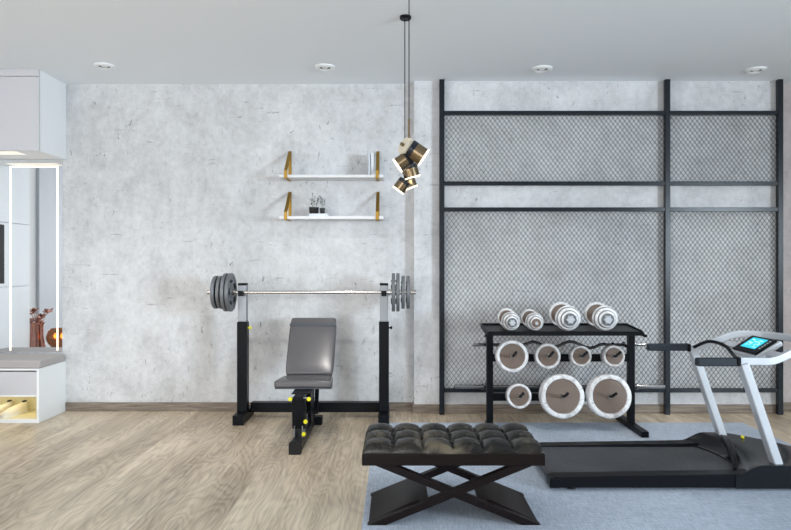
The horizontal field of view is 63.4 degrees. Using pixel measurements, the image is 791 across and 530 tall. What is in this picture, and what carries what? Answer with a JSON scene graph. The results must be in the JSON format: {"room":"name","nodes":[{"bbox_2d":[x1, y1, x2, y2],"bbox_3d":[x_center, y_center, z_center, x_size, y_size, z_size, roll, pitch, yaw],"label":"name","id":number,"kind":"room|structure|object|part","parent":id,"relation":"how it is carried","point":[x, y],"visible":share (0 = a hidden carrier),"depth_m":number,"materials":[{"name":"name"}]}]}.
{"room":"home gym","nodes":[
{"label":"home gym","id":0,"kind":"room"},
{"bbox_2d":[0,84,413,401],"bbox_3d":[-2.297,-0.150,5.540,4.906,2.800,0.120,0,0,0],"label":"wall","id":1,"kind":"structure","parent":0,"point":[169,189],"depth_m":5.48,"materials":[{"name":"concrete"}]},
{"bbox_2d":[0,160,62,351],"bbox_3d":[-3.217,-0.076,5.471,0.745,1.637,0.017,0,0,0],"label":"wall mirror","id":2,"kind":"object","parent":1,"relation":"attached to","point":[31,191],"visible":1,"depth_m":5.46,"materials":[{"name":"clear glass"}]},
{"bbox_2d":[0,69,65,158],"bbox_3d":[-3.200,-1.226,5.269,0.760,0.646,0.419,0,0,0],"label":"upper cabinet","id":3,"kind":"object","parent":1,"relation":"attached to","point":[32,101],"visible":1,"depth_m":5.06,"materials":[{"name":"white paint"}]},
{"bbox_3d":[-3.199,-1.522,5.069,0.758,0.054,0.018,0,0,0],"label":"panel","id":4,"kind":"part","parent":3,"relation":"part of","materials":[{"name":"grey paint"}]},
{"bbox_3d":[-3.199,-1.196,5.069,0.758,0.583,0.018,0,0,0],"label":"door","id":5,"kind":"part","parent":3,"relation":"part of","materials":[{"name":"grey paint"}]},
{"bbox_2d":[65,402,411,410],"bbox_3d":[-1.332,1.212,5.473,2.976,0.076,0.014,0,0,0],"label":"baseboard","id":6,"kind":"structure","parent":1,"relation":"attached to","point":[69,406],"depth_m":5.46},
{"bbox_2d":[279,151,383,180],"bbox_3d":[-0.528,-0.843,5.368,0.857,0.258,0.223,0,0,0],"label":"wall shelf","id":7,"kind":"object","parent":1,"relation":"attached to","point":[288,166],"visible":1,"depth_m":5.33,"materials":[{"name":"white wood"}]},
{"bbox_2d":[368,152,370,174],"bbox_3d":[-0.216,-0.840,5.370,0.017,0.190,0.140,0,0,0],"label":"book","id":8,"kind":"object","parent":7,"relation":"on","point":[369,153],"visible":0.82,"depth_m":5.30,"materials":[{"name":"grey paper"}]},
{"bbox_2d":[371,153,373,174],"bbox_3d":[-0.192,-0.837,5.370,0.022,0.185,0.140,0,0,0],"label":"book","id":9,"kind":"object","parent":7,"relation":"on","point":[372,154],"visible":0.84,"depth_m":5.30,"materials":[{"name":"white paper"}]},
{"bbox_2d":[279,192,383,220],"bbox_3d":[-0.528,-0.499,5.368,0.857,0.252,0.223,0,0,0],"label":"wall shelf","id":10,"kind":"object","parent":1,"relation":"attached to","point":[288,207],"visible":1,"depth_m":5.29,"materials":[{"name":"white wood"}]},
{"bbox_2d":[309,214,329,215],"bbox_3d":[-0.637,-0.414,5.360,0.165,0.022,0.140,0,0,0],"label":"flat book","id":11,"kind":"object","parent":10,"relation":"on","point":[309,214],"visible":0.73,"depth_m":5.29,"materials":[{"name":"white paper"}]},
{"bbox_2d":[309,193,318,213],"bbox_3d":[-0.675,-0.511,5.345,0.098,0.171,0.084,0,0,0],"label":"potted plant","id":12,"kind":"object","parent":11,"relation":"on","point":[312,210],"visible":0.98,"depth_m":5.32,"materials":[{"name":"grey plant"}]},
{"bbox_3d":[-0.682,-0.453,5.345,0.084,0.056,0.084,0,0,0],"label":"pot","id":13,"kind":"part","parent":12,"relation":"part of","materials":[{"name":"black ceramic"}]},
{"bbox_2d":[319,195,325,213],"bbox_3d":[-0.611,-0.504,5.359,0.053,0.158,0.052,0,0,30],"label":"potted plant","id":14,"kind":"object","parent":11,"relation":"on","point":[322,210],"visible":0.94,"depth_m":5.35,"materials":[{"name":"grey plant"}]},
{"bbox_3d":[-0.612,-0.451,5.360,0.044,0.052,0.044,0,0,0],"label":"pot","id":15,"kind":"part","parent":14,"relation":"part of","materials":[{"name":"black ceramic"}]},
{"bbox_2d":[0,0,790,83],"bbox_3d":[0.525,-1.600,1.265,10.550,0.100,8.730,0,0,0],"label":"ceiling","id":16,"kind":"structure","parent":0,"point":[146,41],"depth_m":4.42,"materials":[{"name":"white paint"}]},
{"bbox_2d":[93,62,114,69],"bbox_3d":[-2.260,-1.540,4.970,0.156,0.018,0.156,0,0,0],"label":"recessed light","id":17,"kind":"object","parent":16,"relation":"in","point":[100,65],"visible":1,"depth_m":4.95,"materials":[{"name":"white paint"}]},
{"bbox_2d":[315,64,334,70],"bbox_3d":[-0.550,-1.540,5.000,0.156,0.018,0.156,0,0,0],"label":"recessed light","id":18,"kind":"object","parent":16,"relation":"in","point":[322,67],"visible":1,"depth_m":4.98,"materials":[{"name":"grey metal"}]},
{"bbox_2d":[393,14,419,193],"bbox_3d":[0.068,-0.992,3.980,0.170,1.115,0.176,0,0,0],"label":"pendant lamp","id":19,"kind":"object","parent":16,"relation":"hanging from","point":[408,182],"visible":0.91,"depth_m":3.92,"materials":[{"name":"gold"}]},
{"bbox_3d":[0.038,-0.491,3.947,0.103,0.101,0.083,0,0,0],"label":"lamp shade","id":20,"kind":"part","parent":19,"relation":"part of","materials":[{"name":"brown metal"}]},
{"bbox_3d":[0.092,-0.578,3.946,0.116,0.101,0.106,0,0,0],"label":"lamp shade","id":21,"kind":"part","parent":19,"relation":"part of","materials":[{"name":"brown metal"}]},
{"bbox_3d":[0.081,-0.514,4.016,0.110,0.094,0.099,0,0,0],"label":"lamp shade","id":22,"kind":"part","parent":19,"relation":"part of","materials":[{"name":"brown metal"}]},
{"bbox_2d":[393,0,428,171],"bbox_3d":[0.087,-1.037,3.595,0.206,1.025,0.140,0,0,0],"label":"pendant lamp","id":23,"kind":"object","parent":16,"relation":"hanging from","point":[411,152],"visible":1,"depth_m":3.58,"materials":[{"name":"gold"}]},
{"bbox_3d":[0.046,-0.586,3.619,0.113,0.115,0.088,0,0,0],"label":"lamp shade","id":24,"kind":"part","parent":23,"relation":"part of","materials":[{"name":"brown metal"}]},
{"bbox_3d":[0.076,-0.735,3.600,0.028,0.171,0.012,0,0,0],"label":"stem","id":25,"kind":"part","parent":23,"relation":"part of","materials":[{"name":"brown metal"}]},
{"bbox_3d":[0.119,-0.627,3.578,0.131,0.135,0.106,0,0,0],"label":"lamp shade","id":26,"kind":"part","parent":23,"relation":"part of","materials":[{"name":"brown metal"}]},
{"bbox_2d":[532,65,551,72],"bbox_3d":[1.155,-1.540,5.040,0.156,0.018,0.156,0,0,0],"label":"recessed light","id":27,"kind":"object","parent":16,"relation":"in","point":[542,68],"visible":1,"depth_m":5.02,"materials":[{"name":"grey metal"}]},
{"bbox_2d":[745,66,766,73],"bbox_3d":[2.856,-1.540,5.070,0.156,0.018,0.156,0,0,0],"label":"recessed light","id":28,"kind":"object","parent":16,"relation":"in","point":[754,70],"visible":1,"depth_m":5.05,"materials":[{"name":"grey metal"}]},
{"bbox_2d":[0,411,790,529],"bbox_3d":[0.525,1.290,1.265,10.550,0.080,8.730,0,0,0],"label":"floor","id":29,"kind":"structure","parent":0,"point":[68,470],"depth_m":3.95,"materials":[{"name":"brown wood"}]},
{"bbox_2d":[0,361,65,422],"bbox_3d":[-3.200,1.035,5.269,0.760,0.430,0.419,0,0,0],"label":"cabinet","id":30,"kind":"object","parent":29,"relation":"on","point":[44,390],"visible":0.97,"depth_m":5.11,"materials":[{"name":"white paint"}]},
{"bbox_2d":[0,400,12,413],"bbox_3d":[-3.235,1.171,5.224,0.093,0.094,0.249,0,0,14],"label":"slipper","id":31,"kind":"object","parent":30,"relation":"in","point":[9,403],"visible":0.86,"depth_m":5.26,"materials":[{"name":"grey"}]},
{"bbox_2d":[0,400,28,417],"bbox_3d":[-3.105,1.171,5.215,0.093,0.094,0.249,0,0,14],"label":"slipper","id":32,"kind":"object","parent":30,"relation":"in","point":[22,407],"visible":1,"depth_m":5.20,"materials":[{"name":"beige leather"}]},
{"bbox_3d":[-3.200,0.936,5.069,0.721,0.183,0.018,0,0,0],"label":"drawer","id":33,"kind":"part","parent":30,"relation":"part of","materials":[{"name":"grey paint"}]},
{"bbox_2d":[0,353,64,367],"bbox_3d":[-3.193,0.782,5.259,0.754,0.075,0.392,0,0,0],"label":"seat cushion","id":34,"kind":"object","parent":30,"relation":"on","point":[7,360],"visible":1,"depth_m":5.13,"materials":[{"name":"grey fabric"}]},
{"bbox_2d":[274,318,336,454],"bbox_3d":[-0.664,0.839,4.724,0.419,0.820,1.027,0,0,0],"label":"weight bench","id":35,"kind":"object","parent":29,"relation":"on","point":[310,359],"visible":1,"depth_m":4.92,"materials":[{"name":"black leather"}]},
{"bbox_3d":[-0.664,0.908,4.630,0.120,0.033,0.540,0,0,0],"label":"seat frame","id":36,"kind":"part","parent":35,"relation":"part of","materials":[{"name":"black metal"}]},
{"bbox_3d":[-0.664,0.859,4.732,0.419,0.065,0.306,0,0,0],"label":"seat","id":37,"kind":"part","parent":35,"relation":"part of","materials":[{"name":"grey leather"}]},
{"bbox_3d":[-0.664,0.644,5.072,0.376,0.431,0.331,0,0,0],"label":"backrest","id":38,"kind":"part","parent":35,"relation":"part of","materials":[{"name":"grey leather"}]},
{"bbox_3d":[-0.617,1.048,4.736,0.008,0.255,0.232,0,0,0],"label":"adjustment plate","id":39,"kind":"part","parent":35,"relation":"part of","materials":[{"name":"black metal"}]},
{"bbox_3d":[-0.664,0.897,4.970,0.150,0.466,0.245,0,0,0],"label":"adjustment arm","id":40,"kind":"part","parent":35,"relation":"part of","materials":[{"name":"black metal"}]},
{"bbox_2d":[232,283,391,425],"bbox_3d":[-0.648,0.697,5.168,1.242,1.104,0.385,0,0,0],"label":"rack","id":41,"kind":"object","parent":29,"relation":"on","point":[244,412],"visible":0.97,"depth_m":5.11,"materials":[{"name":"black metal"}]},
{"bbox_3d":[-1.227,0.302,5.150,0.066,0.304,0.064,0,0,0],"label":"post","id":42,"kind":"part","parent":41,"relation":"part of","materials":[{"name":"silver metal"}]},
{"bbox_2d":[207,289,415,295],"bbox_3d":[-0.668,0.217,5.098,1.663,0.054,0.054,0,0,0],"label":"barbell","id":43,"kind":"object","parent":41,"relation":"on","point":[412,292],"visible":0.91,"depth_m":5.09,"materials":[{"name":"silver metal"}]},
{"bbox_2d":[210,276,218,308],"bbox_3d":[-1.427,0.217,5.098,0.035,0.264,0.264,0,0,0],"label":"weight plate","id":44,"kind":"object","parent":43,"relation":"on","point":[214,279],"visible":0.39,"depth_m":5.00,"materials":[{"name":"grey metal"}]},
{"bbox_2d":[215,276,221,308],"bbox_3d":[-1.387,0.217,5.098,0.035,0.264,0.264,0,0,0],"label":"weight plate","id":45,"kind":"object","parent":43,"relation":"on","point":[217,287],"visible":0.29,"depth_m":4.99,"materials":[{"name":"grey metal"}]},
{"bbox_2d":[220,273,228,311],"bbox_3d":[-1.345,0.217,5.098,0.037,0.306,0.306,0,0,0],"label":"weight plate","id":46,"kind":"object","parent":43,"relation":"on","point":[222,283],"visible":0.3,"depth_m":4.97,"materials":[{"name":"grey metal"}]},
{"bbox_2d":[224,273,236,311],"bbox_3d":[-1.310,0.217,5.098,0.037,0.306,0.306,0,0,0],"label":"weight plate","id":47,"kind":"object","parent":43,"relation":"on","point":[230,300],"visible":0.96,"depth_m":5.04,"materials":[{"name":"grey metal"}]},
{"bbox_2d":[391,273,395,311],"bbox_3d":[-0.018,0.217,5.098,0.037,0.306,0.306,0,0,0],"label":"weight plate","id":48,"kind":"object","parent":43,"relation":"on","point":[393,290],"visible":0.98,"depth_m":4.98,"materials":[{"name":"grey metal"}]},
{"bbox_2d":[395,273,399,311],"bbox_3d":[0.017,0.217,5.098,0.037,0.306,0.306,0,0,0],"label":"weight plate","id":49,"kind":"object","parent":43,"relation":"on","point":[397,286],"visible":0.99,"depth_m":4.97,"materials":[{"name":"grey metal"}]},
{"bbox_2d":[401,276,404,308],"bbox_3d":[0.059,0.217,5.098,0.035,0.264,0.264,0,0,0],"label":"weight plate","id":50,"kind":"object","parent":43,"relation":"on","point":[402,277],"visible":1,"depth_m":5.00,"materials":[{"name":"grey metal"}]},
{"bbox_2d":[406,276,409,308],"bbox_3d":[0.099,0.217,5.098,0.035,0.264,0.264,0,0,0],"label":"weight plate","id":51,"kind":"object","parent":43,"relation":"on","point":[407,277],"visible":1,"depth_m":5.00,"materials":[{"name":"grey metal"}]},
{"bbox_3d":[-0.092,0.302,5.150,0.066,0.304,0.064,0,0,0],"label":"post","id":52,"kind":"part","parent":41,"relation":"part of","materials":[{"name":"silver metal"}]},
{"bbox_2d":[361,423,790,529],"bbox_3d":[1.285,1.244,3.665,2.890,0.011,2.730,0,0,0],"label":"area rug","id":53,"kind":"object","parent":29,"relation":"on","point":[553,508],"visible":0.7,"depth_m":3.35,"materials":[{"name":"carpet"}]},
{"bbox_2d":[362,423,544,524],"bbox_3d":[0.276,1.039,3.255,0.871,0.395,0.440,0,0,0],"label":"tufted bench","id":54,"kind":"object","parent":53,"relation":"on","point":[511,446],"visible":1,"depth_m":3.06,"materials":[{"name":"black leather"}]},
{"bbox_3d":[0.260,1.095,3.446,0.788,0.283,0.043,0,0,0],"label":"cross leg","id":55,"kind":"part","parent":54,"relation":"part of","materials":[{"name":"black paint"}]},
{"bbox_3d":[0.260,1.095,3.062,0.788,0.283,0.043,0,0,0],"label":"cross leg","id":56,"kind":"part","parent":54,"relation":"part of","materials":[{"name":"black paint"}]},
{"bbox_3d":[0.276,0.926,3.255,0.871,0.054,0.440,0,0,0],"label":"seat frame","id":57,"kind":"part","parent":54,"relation":"part of","materials":[{"name":"black paint"}]},
{"bbox_2d":[363,423,543,453],"bbox_3d":[0.276,0.870,3.255,0.859,0.057,0.430,0,0,0],"label":"cushion","id":58,"kind":"object","parent":54,"relation":"on","point":[380,438],"depth_m":3.12,"materials":[{"name":"black leather"}]},
{"bbox_3d":[0.297,1.095,3.062,0.788,0.283,0.041,0,0,0],"label":"cross leg","id":59,"kind":"part","parent":54,"relation":"part of","materials":[{"name":"black paint"}]},
{"bbox_3d":[0.297,1.095,3.446,0.788,0.283,0.041,0,0,0],"label":"cross leg","id":60,"kind":"part","parent":54,"relation":"part of","materials":[{"name":"black paint"}]},
{"bbox_2d":[480,323,648,437],"bbox_3d":[1.238,0.846,4.862,1.179,0.782,0.555,0,0,0],"label":"dumbbell rack","id":61,"kind":"object","parent":53,"relation":"on","point":[490,330],"visible":0.74,"depth_m":4.84,"materials":[{"name":"black metal"}]},
{"bbox_3d":[0.716,0.854,4.870,0.048,0.692,0.050,0,0,0],"label":"post","id":62,"kind":"part","parent":61,"relation":"part of","materials":[{"name":"black metal"}]},
{"bbox_2d":[497,308,519,330],"bbox_3d":[0.852,0.409,4.825,0.140,0.154,0.347,0,0,0],"label":"dumbbell","id":63,"kind":"object","parent":61,"relation":"on","point":[506,317],"visible":1,"depth_m":4.70,"materials":[{"name":"silver metal"}]},
{"bbox_3d":[0.852,0.402,4.915,0.140,0.141,0.036,0,0,0],"label":"plate","id":64,"kind":"part","parent":63,"relation":"part of","materials":[{"name":"white metal"}]},
{"bbox_3d":[0.852,0.416,4.734,0.140,0.141,0.036,0,0,0],"label":"plate","id":65,"kind":"part","parent":63,"relation":"part of","materials":[{"name":"silver metal"}]},
{"bbox_3d":[0.852,0.418,4.707,0.123,0.124,0.036,0,0,0],"label":"plate","id":66,"kind":"part","parent":63,"relation":"part of","materials":[{"name":"silver metal"}]},
{"bbox_3d":[0.852,0.420,4.682,0.090,0.090,0.027,0,0,0],"label":"plate","id":67,"kind":"part","parent":63,"relation":"part of","materials":[{"name":"silver metal"}]},
{"bbox_2d":[495,340,527,371],"bbox_3d":[0.868,0.682,4.788,0.238,0.246,0.122,0,0,0],"label":"weight plate","id":68,"kind":"object","parent":61,"relation":"on","point":[503,353],"visible":0.91,"depth_m":4.75,"materials":[{"name":"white metal"}]},
{"bbox_2d":[505,383,531,408],"bbox_3d":[0.920,0.981,4.793,0.184,0.191,0.106,0,0,0],"label":"weight plate","id":69,"kind":"object","parent":61,"relation":"on","point":[512,392],"visible":0.89,"depth_m":4.76,"materials":[{"name":"white metal"}]},
{"bbox_2d":[520,309,543,330],"bbox_3d":[1.028,0.412,4.825,0.134,0.149,0.346,0,0,0],"label":"dumbbell","id":70,"kind":"object","parent":61,"relation":"on","point":[534,321],"visible":1,"depth_m":4.70,"materials":[{"name":"silver metal"}]},
{"bbox_3d":[1.028,0.405,4.915,0.134,0.135,0.036,0,0,0],"label":"plate","id":71,"kind":"part","parent":70,"relation":"part of","materials":[{"name":"white metal"}]},
{"bbox_3d":[1.028,0.419,4.734,0.134,0.135,0.036,0,0,0],"label":"plate","id":72,"kind":"part","parent":70,"relation":"part of","materials":[{"name":"silver metal"}]},
{"bbox_3d":[1.028,0.421,4.707,0.118,0.119,0.036,0,0,0],"label":"plate","id":73,"kind":"part","parent":70,"relation":"part of","materials":[{"name":"silver metal"}]},
{"bbox_3d":[1.028,0.423,4.683,0.086,0.086,0.027,0,0,0],"label":"plate","id":74,"kind":"part","parent":70,"relation":"part of","materials":[{"name":"white metal"}]},
{"bbox_3d":[1.253,1.003,4.870,1.026,0.056,0.040,0,0,0],"label":"peg rail","id":75,"kind":"part","parent":61,"relation":"part of","materials":[{"name":"black metal"}]},
{"bbox_2d":[534,343,560,368],"bbox_3d":[1.135,0.682,4.793,0.188,0.195,0.107,0,0,0],"label":"weight plate","id":76,"kind":"object","parent":61,"relation":"on","point":[541,352],"visible":0.85,"depth_m":4.76,"materials":[{"name":"white metal"}]},
{"bbox_2d":[473,340,645,348],"bbox_3d":[1.268,0.618,4.955,1.335,0.071,0.042,0,0,0],"label":"bar","id":77,"kind":"object","parent":61,"relation":"hanging from","point":[531,341],"visible":0.66,"depth_m":4.94,"materials":[{"name":"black metal"}]},
{"bbox_2d":[454,383,664,389],"bbox_3d":[1.270,0.942,4.955,1.630,0.048,0.048,0,0,0],"label":"bar","id":78,"kind":"object","parent":61,"relation":"hanging from","point":[482,386],"visible":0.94,"depth_m":4.94,"materials":[{"name":"silver metal"}]},
{"bbox_3d":[1.253,0.705,4.870,1.026,0.056,0.040,0,0,0],"label":"peg rail","id":79,"kind":"part","parent":61,"relation":"part of","materials":[{"name":"black"}]},
{"bbox_2d":[539,374,584,418],"bbox_3d":[1.242,0.980,4.790,0.326,0.333,0.128,0,0,0],"label":"weight plate","id":80,"kind":"object","parent":61,"relation":"on","point":[551,390],"visible":0.91,"depth_m":4.75,"materials":[{"name":"white metal"}]},
{"bbox_2d":[482,323,642,335],"bbox_3d":[1.238,0.485,4.830,1.135,0.060,0.352,0,0,0],"label":"tray","id":81,"kind":"object","parent":61,"relation":"on","point":[490,329],"depth_m":4.65,"materials":[{"name":"black metal"}]},
{"bbox_2d":[548,302,580,330],"bbox_3d":[1.272,0.385,4.823,0.188,0.204,0.368,0,0,0],"label":"dumbbell","id":82,"kind":"object","parent":61,"relation":"on","point":[566,317],"visible":1,"depth_m":4.68,"materials":[{"name":"silver metal"}]},
{"bbox_3d":[1.272,0.378,4.923,0.188,0.189,0.040,0,0,0],"label":"plate","id":83,"kind":"part","parent":82,"relation":"part of","materials":[{"name":"white metal"}]},
{"bbox_3d":[1.272,0.395,4.695,0.165,0.166,0.039,0,0,0],"label":"plate","id":84,"kind":"part","parent":82,"relation":"part of","materials":[{"name":"silver metal"}]},
{"bbox_3d":[1.272,0.397,4.671,0.120,0.121,0.029,0,0,0],"label":"plate","id":85,"kind":"part","parent":82,"relation":"part of","materials":[{"name":"silver metal"}]},
{"bbox_2d":[568,346,591,366],"bbox_3d":[1.380,0.682,4.790,0.154,0.162,0.108,0,0,0],"label":"weight plate","id":86,"kind":"object","parent":61,"relation":"on","point":[574,354],"visible":0.9,"depth_m":4.75,"materials":[{"name":"white metal"}]},
{"bbox_2d":[584,302,617,330],"bbox_3d":[1.545,0.385,4.823,0.188,0.204,0.368,0,0,0],"label":"dumbbell","id":87,"kind":"object","parent":61,"relation":"on","point":[604,318],"visible":1,"depth_m":4.69,"materials":[{"name":"silver metal"}]},
{"bbox_3d":[1.545,0.378,4.923,0.188,0.189,0.040,0,0,0],"label":"plate","id":88,"kind":"part","parent":87,"relation":"part of","materials":[{"name":"white metal"}]},
{"bbox_3d":[1.545,0.393,4.722,0.188,0.189,0.040,0,0,0],"label":"plate","id":89,"kind":"part","parent":87,"relation":"part of","materials":[{"name":"silver metal"}]},
{"bbox_3d":[1.545,0.395,4.695,0.165,0.166,0.039,0,0,0],"label":"plate","id":90,"kind":"part","parent":87,"relation":"part of","materials":[{"name":"silver metal"}]},
{"bbox_3d":[1.545,0.397,4.671,0.120,0.121,0.029,0,0,0],"label":"plate","id":91,"kind":"part","parent":87,"relation":"part of","materials":[{"name":"silver metal"}]},
{"bbox_2d":[585,374,631,418],"bbox_3d":[1.592,0.980,4.790,0.326,0.333,0.128,0,0,0],"label":"weight plate","id":92,"kind":"object","parent":61,"relation":"on","point":[598,390],"visible":0.94,"depth_m":4.75,"materials":[{"name":"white metal"}]},
{"bbox_2d":[600,345,624,366],"bbox_3d":[1.622,0.681,4.785,0.158,0.168,0.118,0,0,0],"label":"weight plate","id":93,"kind":"object","parent":61,"relation":"on","point":[606,355],"visible":0.93,"depth_m":4.75,"materials":[{"name":"white metal"}]},
{"bbox_3d":[1.790,0.854,4.870,0.048,0.692,0.050,0,0,0],"label":"post","id":94,"kind":"part","parent":61,"relation":"part of","materials":[{"name":"black metal"}]},
{"bbox_2d":[539,330,790,489],"bbox_3d":[1.773,0.830,3.850,1.853,0.815,0.698,0,0,0],"label":"treadmill","id":95,"kind":"object","parent":53,"relation":"on","point":[719,458],"visible":0.99,"depth_m":3.73,"materials":[{"name":"black plastic"}]},
{"bbox_3d":[1.403,1.180,4.152,1.094,0.080,0.085,0,0,0],"label":"rail","id":96,"kind":"part","parent":95,"relation":"part of","materials":[{"name":"black plastic"}]},
{"bbox_3d":[1.403,1.180,3.547,1.094,0.080,0.085,0,0,0],"label":"rail","id":97,"kind":"part","parent":95,"relation":"part of","materials":[{"name":"black plastic"}]},
{"bbox_3d":[1.932,0.498,3.849,0.054,0.080,0.557,0,0,2],"label":"pulse handle","id":98,"kind":"part","parent":95,"relation":"part of","materials":[{"name":"black"}]},
{"bbox_3d":[2.133,0.507,4.060,0.047,0.040,0.170,0,0,0],"label":"console arm","id":99,"kind":"part","parent":95,"relation":"part of","materials":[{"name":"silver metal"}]},
{"bbox_3d":[2.281,1.155,3.850,0.836,0.138,0.698,0,0,0],"label":"motor","id":100,"kind":"part","parent":95,"relation":"part of","materials":[{"name":"black plastic"}]},
{"bbox_3d":[2.140,0.477,3.820,0.128,0.086,0.256,0,0,0],"label":"console panel","id":101,"kind":"part","parent":95,"relation":"part of","materials":[{"name":"black plastic"}]},
{"bbox_3d":[2.133,0.507,3.610,0.047,0.040,0.110,0,0,0],"label":"console arm","id":102,"kind":"part","parent":95,"relation":"part of","materials":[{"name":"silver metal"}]},
{"bbox_2d":[439,79,782,414],"bbox_3d":[1.800,-0.150,5.353,2.867,2.799,0.040,0,0,0],"label":"frame","id":103,"kind":"object","parent":29,"relation":"on","point":[666,113],"visible":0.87,"depth_m":5.35,"materials":[{"name":"black metal"}]},
{"bbox_3d":[0.387,-0.150,5.353,0.042,2.799,0.040,0,0,0],"label":"post","id":104,"kind":"part","parent":103,"relation":"part of","materials":[{"name":"black metal"}]},
{"bbox_3d":[1.329,1.046,5.353,1.841,0.034,0.032,0,0,0],"label":"rail","id":105,"kind":"part","parent":103,"relation":"part of","materials":[{"name":"black metal"}]},
{"bbox_3d":[1.329,-0.464,5.353,1.841,0.034,0.032,0,0,0],"label":"rail","id":106,"kind":"part","parent":103,"relation":"part of","materials":[{"name":"black metal"}]},
{"bbox_3d":[1.329,-0.681,5.353,1.841,0.034,0.032,0,0,0],"label":"rail","id":107,"kind":"part","parent":103,"relation":"part of","materials":[{"name":"black metal"}]},
{"bbox_3d":[1.329,-1.270,5.353,1.841,0.034,0.032,0,0,0],"label":"rail","id":108,"kind":"part","parent":103,"relation":"part of","materials":[{"name":"black metal"}]},
{"bbox_3d":[1.329,0.291,5.353,1.843,1.478,0.005,0,0,0],"label":"panel","id":109,"kind":"part","parent":103,"relation":"part of","materials":[{"name":"black metal"}]},
{"bbox_3d":[1.329,-0.976,5.353,1.843,0.557,0.005,0,0,0],"label":"panel","id":110,"kind":"part","parent":103,"relation":"part of","materials":[{"name":"black metal"}]},
{"bbox_3d":[2.270,-0.150,5.353,0.042,2.799,0.040,0,0,0],"label":"post","id":111,"kind":"part","parent":103,"relation":"part of","materials":[{"name":"black metal"}]},
{"bbox_3d":[2.741,0.291,5.353,0.902,1.478,0.005,0,0,0],"label":"panel","id":112,"kind":"part","parent":103,"relation":"part of","materials":[{"name":"black metal"}]},
{"bbox_3d":[2.741,-0.976,5.353,0.902,0.557,0.005,0,0,0],"label":"panel","id":113,"kind":"part","parent":103,"relation":"part of","materials":[{"name":"black metal"}]},
{"bbox_3d":[2.741,1.046,5.353,0.900,0.034,0.032,0,0,0],"label":"rail","id":114,"kind":"part","parent":103,"relation":"part of","materials":[{"name":"black metal"}]},
{"bbox_3d":[2.741,-0.464,5.353,0.900,0.034,0.032,0,0,0],"label":"rail","id":115,"kind":"part","parent":103,"relation":"part of","materials":[{"name":"black metal"}]},
{"bbox_3d":[2.741,-0.681,5.353,0.900,0.034,0.032,0,0,0],"label":"rail","id":116,"kind":"part","parent":103,"relation":"part of","materials":[{"name":"black metal"}]},
{"bbox_3d":[2.741,-1.270,5.353,0.900,0.034,0.032,0,0,0],"label":"rail","id":117,"kind":"part","parent":103,"relation":"part of","materials":[{"name":"black metal"}]},
{"bbox_3d":[3.212,-0.150,5.353,0.042,2.799,0.040,0,0,0],"label":"post","id":118,"kind":"part","parent":103,"relation":"part of","materials":[{"name":"black metal"}]},
{"bbox_2d":[414,81,775,403],"bbox_3d":[1.713,-0.150,5.500,3.114,2.800,0.200,0,0,0],"label":"wall","id":119,"kind":"structure","parent":0,"point":[458,95],"depth_m":5.40,"materials":[{"name":"concrete"}]},
{"bbox_2d":[412,404,783,412],"bbox_3d":[1.706,1.212,5.393,3.128,0.076,0.014,0,0,0],"label":"baseboard","id":120,"kind":"structure","parent":119,"relation":"attached to","point":[416,408],"depth_m":5.39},
{"bbox_2d":[783,84,790,401],"bbox_3d":[4.535,-0.150,5.540,2.530,2.800,0.120,0,0,0],"label":"wall","id":121,"kind":"structure","parent":0,"point":[786,87],"depth_m":5.48,"materials":[{"name":"concrete"}]},
{"bbox_2d":[783,402,790,410],"bbox_3d":[4.485,1.212,5.473,2.430,0.076,0.014,0,0,0],"label":"baseboard","id":122,"kind":"structure","parent":121,"relation":"attached to","point":[787,405],"depth_m":5.46,"materials":[{"name":"brown wood"}]}
]}

